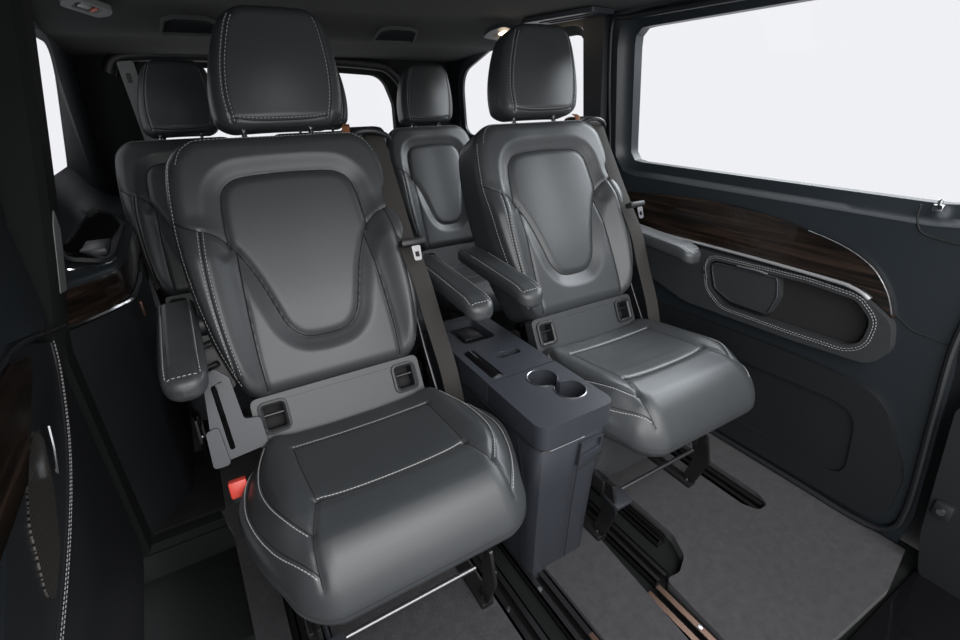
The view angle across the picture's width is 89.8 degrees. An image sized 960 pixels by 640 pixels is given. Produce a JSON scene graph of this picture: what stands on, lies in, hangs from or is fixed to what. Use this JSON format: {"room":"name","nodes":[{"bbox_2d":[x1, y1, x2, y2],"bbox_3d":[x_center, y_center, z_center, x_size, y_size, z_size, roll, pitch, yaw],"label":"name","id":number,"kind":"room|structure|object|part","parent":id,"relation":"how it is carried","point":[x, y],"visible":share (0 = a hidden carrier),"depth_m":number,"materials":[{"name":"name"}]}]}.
{"room":"vehicle interior","nodes":[
{"label":"vehicle interior","id":0,"kind":"room"},
{"bbox_2d":[0,21,109,639],"bbox_3d":[-0.892,-0.003,1.026,0.076,1.325,2.720,-15,28,-27],"label":"wall","id":1,"kind":"structure","parent":0,"point":[81,150],"depth_m":1.67,"materials":[{"name":"black plastic"}]},
{"bbox_2d":[0,226,44,349],"bbox_3d":[-0.549,0.134,0.405,0.032,0.229,1.300,-15,28,-27],"label":"trim","id":2,"kind":"structure","parent":1,"relation":"attached to","point":[22,312],"depth_m":0.86,"materials":[{"name":"black plastic"}]},
{"bbox_2d":[52,210,66,293],"bbox_3d":[-0.865,-0.137,0.988,0.044,0.175,0.072,-15,28,-27],"label":"trim","id":3,"kind":"structure","parent":1,"relation":"attached to","point":[56,228],"depth_m":0.98,"materials":[{"name":"grey plastic"}]},
{"bbox_2d":[0,324,143,639],"bbox_3d":[-0.551,0.509,0.610,0.044,0.739,1.356,-15,28,-27],"label":"door","id":4,"kind":"structure","parent":1,"relation":"in","point":[74,570],"depth_m":0.82,"materials":[{"name":"black leather"}]},
{"bbox_3d":[-0.488,0.293,0.396,0.016,0.150,1.111,-15,28,-27],"label":"wood trim","id":5,"kind":"part","parent":4,"relation":"part of","materials":[{"name":"brown wood"}]},
{"bbox_2d":[26,431,59,598],"bbox_3d":[-0.685,0.297,0.756,0.002,0.178,0.226,-15,28,-27],"label":"speaker grille","id":6,"kind":"object","parent":4,"relation":"attached to","point":[42,468],"depth_m":0.74,"materials":[{"name":"metal"}]},
{"bbox_2d":[0,0,150,557],"bbox_3d":[-0.888,-0.024,1.077,0.216,1.320,0.190,-15,28,-27],"label":"trim","id":7,"kind":"structure","parent":1,"relation":"attached to","point":[28,196],"depth_m":0.90,"materials":[{"name":"black plastic"}]},
{"bbox_2d":[54,167,193,538],"bbox_3d":[-1.151,-0.010,1.611,0.159,0.919,1.155,-15,28,-27],"label":"door panel","id":8,"kind":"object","parent":1,"relation":"attached to","point":[112,319],"depth_m":1.26,"materials":[{"name":"black plastic"}]},
{"bbox_2d":[63,212,119,257],"bbox_3d":[-1.090,-0.255,1.373,0.094,0.041,0.618,-15,28,-27],"label":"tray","id":9,"kind":"object","parent":8,"relation":"on","point":[88,234],"depth_m":1.30,"materials":[{"name":"black"}]},
{"bbox_3d":[-0.977,-0.183,1.227,0.057,0.020,0.110,-15,28,-27],"label":"ashtray lid","id":10,"kind":"part","parent":8,"relation":"part of","materials":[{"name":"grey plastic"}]},
{"bbox_3d":[-1.100,-0.236,1.518,0.112,0.078,1.128,-12,27,-22],"label":"wood trim","id":11,"kind":"part","parent":8,"relation":"part of","materials":[{"name":"brown wood"}]},
{"bbox_3d":[-1.100,0.102,1.672,0.118,0.662,1.128,-12,27,-22],"label":"panel","id":12,"kind":"part","parent":8,"relation":"part of","materials":[{"name":"black plastic"}]},
{"bbox_2d":[73,55,450,271],"bbox_3d":[-0.891,-0.662,2.511,1.750,1.300,0.071,-15,28,-27],"label":"wall","id":13,"kind":"structure","parent":0,"point":[114,123],"depth_m":1.99,"materials":[{"name":"black plastic"}]},
{"bbox_2d":[117,61,158,139],"bbox_3d":[-1.398,-0.855,1.994,0.074,0.384,0.022,-15,28,-27],"label":"trim","id":14,"kind":"structure","parent":13,"relation":"attached to","point":[127,69],"depth_m":1.94,"materials":[{"name":"grey plastic"}]},
{"bbox_2d":[102,54,416,126],"bbox_3d":[-0.911,-1.029,2.248,1.335,0.395,0.038,-15,28,-27],"label":"trim","id":15,"kind":"structure","parent":13,"relation":"attached to","point":[109,64],"depth_m":2.02,"materials":[{"name":"black plastic"}]},
{"bbox_2d":[31,0,668,61],"bbox_3d":[-0.292,-0.858,1.325,1.661,0.123,2.420,-15,28,-27],"label":"ceiling","id":16,"kind":"structure","parent":0,"point":[447,30],"depth_m":1.60,"materials":[{"name":"black fabric"}]},
{"bbox_2d":[59,0,111,17],"bbox_3d":[-1.048,-0.837,1.283,0.065,0.042,0.117,8,26,18],"label":"dome lamp","id":17,"kind":"object","parent":16,"relation":"attached to","point":[95,8],"visible":1,"depth_m":1.28,"materials":[{"name":"grey plastic"}]},
{"bbox_2d":[159,14,215,36],"bbox_3d":[-0.908,-0.921,1.510,0.171,0.049,0.096,-15,28,-27],"label":"air vent","id":18,"kind":"object","parent":16,"relation":"attached to","point":[172,24],"depth_m":1.51,"materials":[{"name":"grey plastic"}]},
{"bbox_2d":[372,26,416,43],"bbox_3d":[-0.316,-1.079,1.826,0.171,0.049,0.096,-15,28,-27],"label":"air vent","id":19,"kind":"object","parent":16,"relation":"attached to","point":[388,34],"depth_m":1.83,"materials":[{"name":"grey plastic"}]},
{"bbox_2d":[483,22,514,39],"bbox_3d":[0.100,-1.109,1.862,0.187,0.053,0.105,-23,33,-39],"label":"dome lamp","id":20,"kind":"object","parent":16,"relation":"attached to","point":[493,32],"visible":0.41,"depth_m":1.81,"materials":[{"name":"grey plastic"}]},
{"bbox_2d":[521,6,613,24],"bbox_3d":[0.293,-1.044,1.663,0.110,0.017,0.340,-19,30,-33],"label":"grip","id":21,"kind":"object","parent":16,"relation":"attached to","point":[593,11],"visible":0.88,"depth_m":1.62,"materials":[{"name":"grey plastic"}]},
{"bbox_2d":[143,488,918,639],"bbox_3d":[-0.189,0.546,1.792,1.870,0.298,2.803,-15,28,-27],"label":"floor","id":22,"kind":"structure","parent":0,"point":[194,587],"depth_m":1.30,"materials":[{"name":"black plastic"}]},
{"bbox_2d":[154,450,224,535],"bbox_3d":[-0.925,0.523,1.501,0.210,0.013,0.320,-15,28,-27],"label":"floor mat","id":23,"kind":"object","parent":22,"relation":"on","point":[206,498],"visible":0.29,"depth_m":1.45,"materials":[{"name":"black carpet"}]},
{"bbox_2d":[292,608,325,639],"bbox_3d":[-0.371,0.733,1.083,0.050,0.030,0.930,-15,28,-27],"label":"rail","id":24,"kind":"object","parent":22,"relation":"on","point":[298,619],"visible":0.03,"depth_m":1.11,"materials":[{"name":"grey metal"}]},
{"bbox_2d":[469,555,549,639],"bbox_3d":[0.080,0.691,1.155,0.050,0.030,1.250,-15,28,-27],"label":"rail","id":25,"kind":"object","parent":22,"relation":"on","point":[519,615],"visible":0.48,"depth_m":1.15,"materials":[{"name":"grey metal"}]},
{"bbox_2d":[189,322,904,639],"bbox_3d":[-0.124,0.416,1.747,1.600,0.030,2.640,-15,28,-27],"label":"floor carpet","id":26,"kind":"object","parent":22,"relation":"on","point":[793,567],"visible":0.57,"depth_m":1.21,"materials":[{"name":"grey carpet"}]},
{"bbox_2d":[115,60,254,464],"bbox_3d":[-0.909,-0.205,1.632,0.486,1.229,0.777,-15,28,-27],"label":"seat","id":27,"kind":"object","parent":26,"relation":"on","point":[172,97],"visible":0.44,"depth_m":1.62,"materials":[{"name":"black leather"}]},
{"bbox_3d":[-1.140,-0.163,1.651,0.041,0.150,0.101,-15,28,-27],"label":"hinge plate","id":28,"kind":"part","parent":27,"relation":"part of","materials":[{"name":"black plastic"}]},
{"bbox_3d":[-1.008,-0.366,1.734,0.425,0.529,0.338,-15,28,-27],"label":"backrest","id":29,"kind":"part","parent":27,"relation":"part of","materials":[{"name":"black leather"}]},
{"bbox_3d":[-1.026,-0.043,1.649,0.053,0.069,0.055,-15,28,-27],"label":"anchor frame","id":30,"kind":"part","parent":27,"relation":"part of","materials":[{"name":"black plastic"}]},
{"bbox_3d":[-0.916,-0.061,1.715,0.330,0.109,0.072,-15,28,-27],"label":"panel","id":31,"kind":"part","parent":27,"relation":"part of","materials":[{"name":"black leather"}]},
{"bbox_2d":[156,5,526,639],"bbox_3d":[-0.297,0.029,1.041,0.668,1.287,0.865,-15,28,-27],"label":"seat","id":32,"kind":"object","parent":26,"relation":"on","point":[304,267],"visible":1,"depth_m":1.03,"materials":[{"name":"black leather"}]},
{"bbox_3d":[-0.582,0.049,0.938,0.076,0.074,0.330,-15,28,-27],"label":"armrest","id":33,"kind":"part","parent":32,"relation":"part of","materials":[{"name":"black leather"}]},
{"bbox_3d":[-0.524,0.256,0.965,0.031,0.076,0.047,-15,28,-27],"label":"recliner handle","id":34,"kind":"part","parent":32,"relation":"part of","materials":[{"name":"grey plastic"}]},
{"bbox_3d":[-0.575,0.080,1.048,0.048,0.156,0.112,-15,28,-27],"label":"hinge plate","id":35,"kind":"part","parent":32,"relation":"part of","materials":[{"name":"black plastic"}]},
{"bbox_3d":[-0.446,0.206,1.046,0.062,0.072,0.061,-15,28,-27],"label":"anchor frame","id":36,"kind":"part","parent":32,"relation":"part of","materials":[{"name":"black plastic"}]},
{"bbox_3d":[-0.419,-0.140,1.150,0.494,0.554,0.376,-15,28,-27],"label":"backrest","id":37,"kind":"part","parent":32,"relation":"part of","materials":[{"name":"black leather"}]},
{"bbox_3d":[-0.299,0.612,0.947,0.055,0.021,0.150,-15,28,-27],"label":"lever","id":38,"kind":"part","parent":32,"relation":"part of","materials":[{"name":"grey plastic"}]},
{"bbox_3d":[-0.318,0.182,1.121,0.384,0.114,0.080,-15,28,-27],"label":"panel","id":39,"kind":"part","parent":32,"relation":"part of","materials":[{"name":"grey plastic"}]},
{"bbox_2d":[238,387,526,625],"bbox_3d":[-0.184,0.320,0.971,0.540,0.159,0.432,-15,28,-27],"label":"seat cushion","id":40,"kind":"object","parent":32,"relation":"on","point":[363,497],"depth_m":0.86,"materials":[{"name":"black leather"}]},
{"bbox_3d":[-0.189,0.137,1.183,0.062,0.072,0.061,-15,28,-27],"label":"anchor frame","id":41,"kind":"part","parent":32,"relation":"part of","materials":[{"name":"black plastic"}]},
{"bbox_3d":[-0.073,-0.087,1.209,0.076,0.074,0.330,-15,28,-27],"label":"armrest","id":42,"kind":"part","parent":32,"relation":"part of","materials":[{"name":"black leather"}]},
{"bbox_2d":[275,70,428,387],"bbox_3d":[-0.506,-0.313,1.848,0.486,1.229,0.777,-15,28,-27],"label":"seat","id":43,"kind":"object","parent":26,"relation":"on","point":[416,351],"visible":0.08,"depth_m":1.90,"materials":[{"name":"black leather"}]},
{"bbox_3d":[-0.605,-0.474,1.950,0.425,0.529,0.338,-15,28,-27],"label":"backrest","id":44,"kind":"part","parent":43,"relation":"part of","materials":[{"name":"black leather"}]},
{"bbox_2d":[416,294,425,334],"bbox_3d":[-0.393,-0.042,1.797,0.465,0.152,0.389,-15,28,-27],"label":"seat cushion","id":45,"kind":"object","parent":43,"relation":"on","point":[423,326],"depth_m":1.70,"materials":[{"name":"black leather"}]},
{"bbox_2d":[387,64,527,354],"bbox_3d":[-0.096,-0.423,2.067,0.486,1.229,0.777,-15,28,-27],"label":"seat","id":46,"kind":"object","parent":26,"relation":"on","point":[424,160],"visible":0.56,"depth_m":2.08,"materials":[{"name":"black leather"}]},
{"bbox_3d":[-0.195,-0.583,2.169,0.425,0.529,0.338,-15,28,-27],"label":"backrest","id":47,"kind":"part","parent":46,"relation":"part of","materials":[{"name":"black leather"}]},
{"bbox_3d":[-0.214,-0.260,2.084,0.053,0.069,0.055,-15,28,-27],"label":"anchor frame","id":48,"kind":"part","parent":46,"relation":"part of","materials":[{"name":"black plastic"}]},
{"bbox_3d":[-0.104,-0.279,2.150,0.330,0.109,0.072,-15,28,-27],"label":"panel","id":49,"kind":"part","parent":46,"relation":"part of","materials":[{"name":"black leather"}]},
{"bbox_2d":[433,264,503,315],"bbox_3d":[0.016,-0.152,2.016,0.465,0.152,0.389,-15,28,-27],"label":"armrest","id":50,"kind":"object","parent":46,"relation":"on","point":[444,304],"depth_m":1.87,"materials":[{"name":"black leather"}]},
{"bbox_2d":[426,316,610,577],"bbox_3d":[0.070,0.327,1.358,0.208,0.511,0.587,-15,28,-27],"label":"console","id":51,"kind":"object","parent":26,"relation":"on","point":[556,438],"visible":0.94,"depth_m":1.15,"materials":[{"name":"grey plastic"}]},
{"bbox_2d":[449,326,488,343],"bbox_3d":[-0.033,0.066,1.417,0.105,0.030,0.142,-15,28,-27],"label":"tray","id":52,"kind":"object","parent":51,"relation":"on","point":[458,334],"depth_m":1.41,"materials":[{"name":"black plastic"}]},
{"bbox_3d":[0.006,0.122,1.235,0.032,0.032,0.140,-15,28,-27],"label":"roller handle","id":53,"kind":"part","parent":51,"relation":"part of","materials":[{"name":"black plastic"}]},
{"bbox_3d":[0.161,0.192,1.121,0.207,0.058,0.212,-15,28,-27],"label":"lid","id":54,"kind":"part","parent":51,"relation":"part of","materials":[{"name":"grey plastic"}]},
{"bbox_2d":[526,369,586,398],"bbox_3d":[0.179,0.150,1.140,0.101,0.003,0.151,-15,28,-27],"label":"cup holder","id":55,"kind":"object","parent":51,"relation":"on","point":[563,377],"depth_m":1.15,"materials":[{"name":"grey plastic"}]},
{"bbox_3d":[0.248,0.293,1.102,0.068,0.073,0.021,-15,28,-27],"label":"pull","id":56,"kind":"part","parent":51,"relation":"part of","materials":[{"name":"grey plastic"}]},
{"bbox_2d":[458,23,754,540],"bbox_3d":[0.333,-0.140,1.379,0.668,1.287,0.865,-15,28,-27],"label":"seat","id":57,"kind":"object","parent":26,"relation":"on","point":[553,221],"visible":0.94,"depth_m":1.37,"materials":[{"name":"black leather"}]},
{"bbox_3d":[0.049,-0.120,1.275,0.076,0.074,0.330,-15,28,-27],"label":"armrest","id":58,"kind":"part","parent":57,"relation":"part of","materials":[{"name":"black leather"}]},
{"bbox_3d":[0.211,-0.309,1.487,0.494,0.554,0.376,-15,28,-27],"label":"backrest","id":59,"kind":"part","parent":57,"relation":"part of","materials":[{"name":"black leather"}]},
{"bbox_3d":[0.185,0.037,1.383,0.062,0.072,0.061,-15,28,-27],"label":"anchor frame","id":60,"kind":"part","parent":57,"relation":"part of","materials":[{"name":"black plastic"}]},
{"bbox_3d":[0.313,0.013,1.459,0.384,0.114,0.080,-15,28,-27],"label":"panel","id":61,"kind":"part","parent":57,"relation":"part of","materials":[{"name":"grey plastic"}]},
{"bbox_3d":[0.332,0.443,1.284,0.055,0.021,0.150,-15,28,-27],"label":"lever","id":62,"kind":"part","parent":57,"relation":"part of","materials":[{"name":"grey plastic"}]},
{"bbox_3d":[0.442,-0.032,1.521,0.062,0.072,0.061,-15,28,-27],"label":"anchor frame","id":63,"kind":"part","parent":57,"relation":"part of","materials":[{"name":"black plastic"}]},
{"bbox_2d":[544,318,754,456],"bbox_3d":[0.447,0.151,1.309,0.540,0.159,0.432,-15,28,-27],"label":"seat cushion","id":64,"kind":"object","parent":57,"relation":"on","point":[668,387],"depth_m":1.20,"materials":[{"name":"black leather"}]},
{"bbox_3d":[0.557,-0.256,1.547,0.076,0.074,0.330,-15,28,-27],"label":"armrest","id":65,"kind":"part","parent":57,"relation":"part of","materials":[{"name":"black leather"}]},
{"bbox_2d":[497,541,599,639],"bbox_3d":[0.162,0.670,1.199,0.050,0.030,1.250,-15,28,-27],"label":"rail","id":66,"kind":"object","parent":22,"relation":"on","point":[566,617],"visible":0.53,"depth_m":1.16,"materials":[{"name":"grey metal"}]},
{"bbox_2d":[586,498,667,588],"bbox_3d":[0.263,0.521,1.512,0.045,0.030,0.760,-15,28,-27],"label":"rail","id":67,"kind":"object","parent":22,"relation":"on","point":[644,564],"visible":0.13,"depth_m":1.28,"materials":[{"name":"grey metal"}]},
{"bbox_2d":[590,485,665,546],"bbox_3d":[0.323,0.486,1.586,0.044,0.030,0.680,-15,28,-27],"label":"rail","id":68,"kind":"object","parent":22,"relation":"on","point":[629,513],"visible":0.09,"depth_m":1.37,"materials":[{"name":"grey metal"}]},
{"bbox_2d":[648,584,716,639],"bbox_3d":[0.548,0.756,0.999,0.052,0.030,0.480,-15,28,-27],"label":"rail","id":69,"kind":"object","parent":22,"relation":"on","point":[690,626],"visible":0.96,"depth_m":1.12,"materials":[{"name":"grey metal"}]},
{"bbox_2d":[670,447,763,508],"bbox_3d":[0.625,0.422,1.711,0.050,0.030,0.750,-15,28,-27],"label":"rail","id":70,"kind":"object","parent":22,"relation":"on","point":[738,493],"visible":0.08,"depth_m":1.50,"materials":[{"name":"grey metal"}]},
{"bbox_2d":[447,0,959,543],"bbox_3d":[0.564,-0.382,1.841,0.126,1.384,2.670,-15,28,-27],"label":"wall","id":71,"kind":"structure","parent":0,"point":[840,307],"depth_m":1.34,"materials":[{"name":"black plastic"}]},
{"bbox_2d":[583,15,610,129],"bbox_3d":[0.429,-0.647,1.857,0.081,0.885,0.110,-15,28,-27],"label":"trim","id":72,"kind":"structure","parent":71,"relation":"attached to","point":[595,29],"depth_m":1.71,"materials":[{"name":"black plastic"}]},
{"bbox_2d":[607,0,742,146],"bbox_3d":[0.854,-0.361,1.234,0.064,0.884,1.508,-15,28,-27],"label":"trim","id":73,"kind":"structure","parent":71,"relation":"attached to","point":[698,3],"depth_m":1.52,"materials":[{"name":"black plastic"}]},
{"bbox_3d":[0.797,-0.102,1.469,0.004,0.116,0.218,-15,28,-27],"label":"lid trim","id":74,"kind":"part","parent":71,"relation":"part of","materials":[{"name":"grey plastic"}]},
{"bbox_3d":[0.809,-0.105,1.475,0.022,0.120,0.222,-15,28,-27],"label":"pocket lid","id":75,"kind":"part","parent":71,"relation":"part of","materials":[{"name":"black plastic"}]},
{"bbox_3d":[0.768,-0.259,1.495,0.014,0.194,0.931,-15,28,-27],"label":"wood trim","id":76,"kind":"part","parent":71,"relation":"part of","materials":[{"name":"brown wood"}]},
{"bbox_3d":[0.805,0.190,1.647,0.018,0.375,1.088,-15,28,-27],"label":"panel","id":77,"kind":"part","parent":71,"relation":"part of","materials":[{"name":"black plastic"}]},
{"bbox_3d":[0.769,-0.119,1.547,0.030,0.192,0.948,-15,28,-27],"label":"armrest panel","id":78,"kind":"part","parent":71,"relation":"part of","materials":[{"name":"black leather"}]},
{"bbox_2d":[849,567,959,639],"bbox_3d":[1.036,0.792,1.020,0.550,0.108,0.365,-15,28,-27],"label":"trim","id":79,"kind":"structure","parent":71,"relation":"attached to","point":[918,609],"depth_m":1.12,"materials":[{"name":"black plastic"}]},
{"bbox_2d":[900,346,959,549],"bbox_3d":[1.332,0.329,0.987,0.020,0.965,0.740,-15,28,-27],"label":"trim","id":80,"kind":"structure","parent":71,"relation":"attached to","point":[911,536],"depth_m":1.25,"materials":[{"name":"black plastic"}]},
{"bbox_2d":[918,408,959,598],"bbox_3d":[1.235,0.458,1.003,0.110,0.520,0.473,-15,28,-27],"label":"trim","id":81,"kind":"structure","parent":71,"relation":"attached to","point":[939,543],"depth_m":1.15,"materials":[{"name":"black plastic"}]},
{"bbox_2d":[930,499,955,521],"bbox_3d":[1.089,0.449,1.135,0.025,0.040,0.035,-15,28,-27],"label":"latch","id":82,"kind":"object","parent":71,"relation":"in","point":[940,509],"depth_m":1.13,"materials":[{"name":"black plastic"}]}
]}

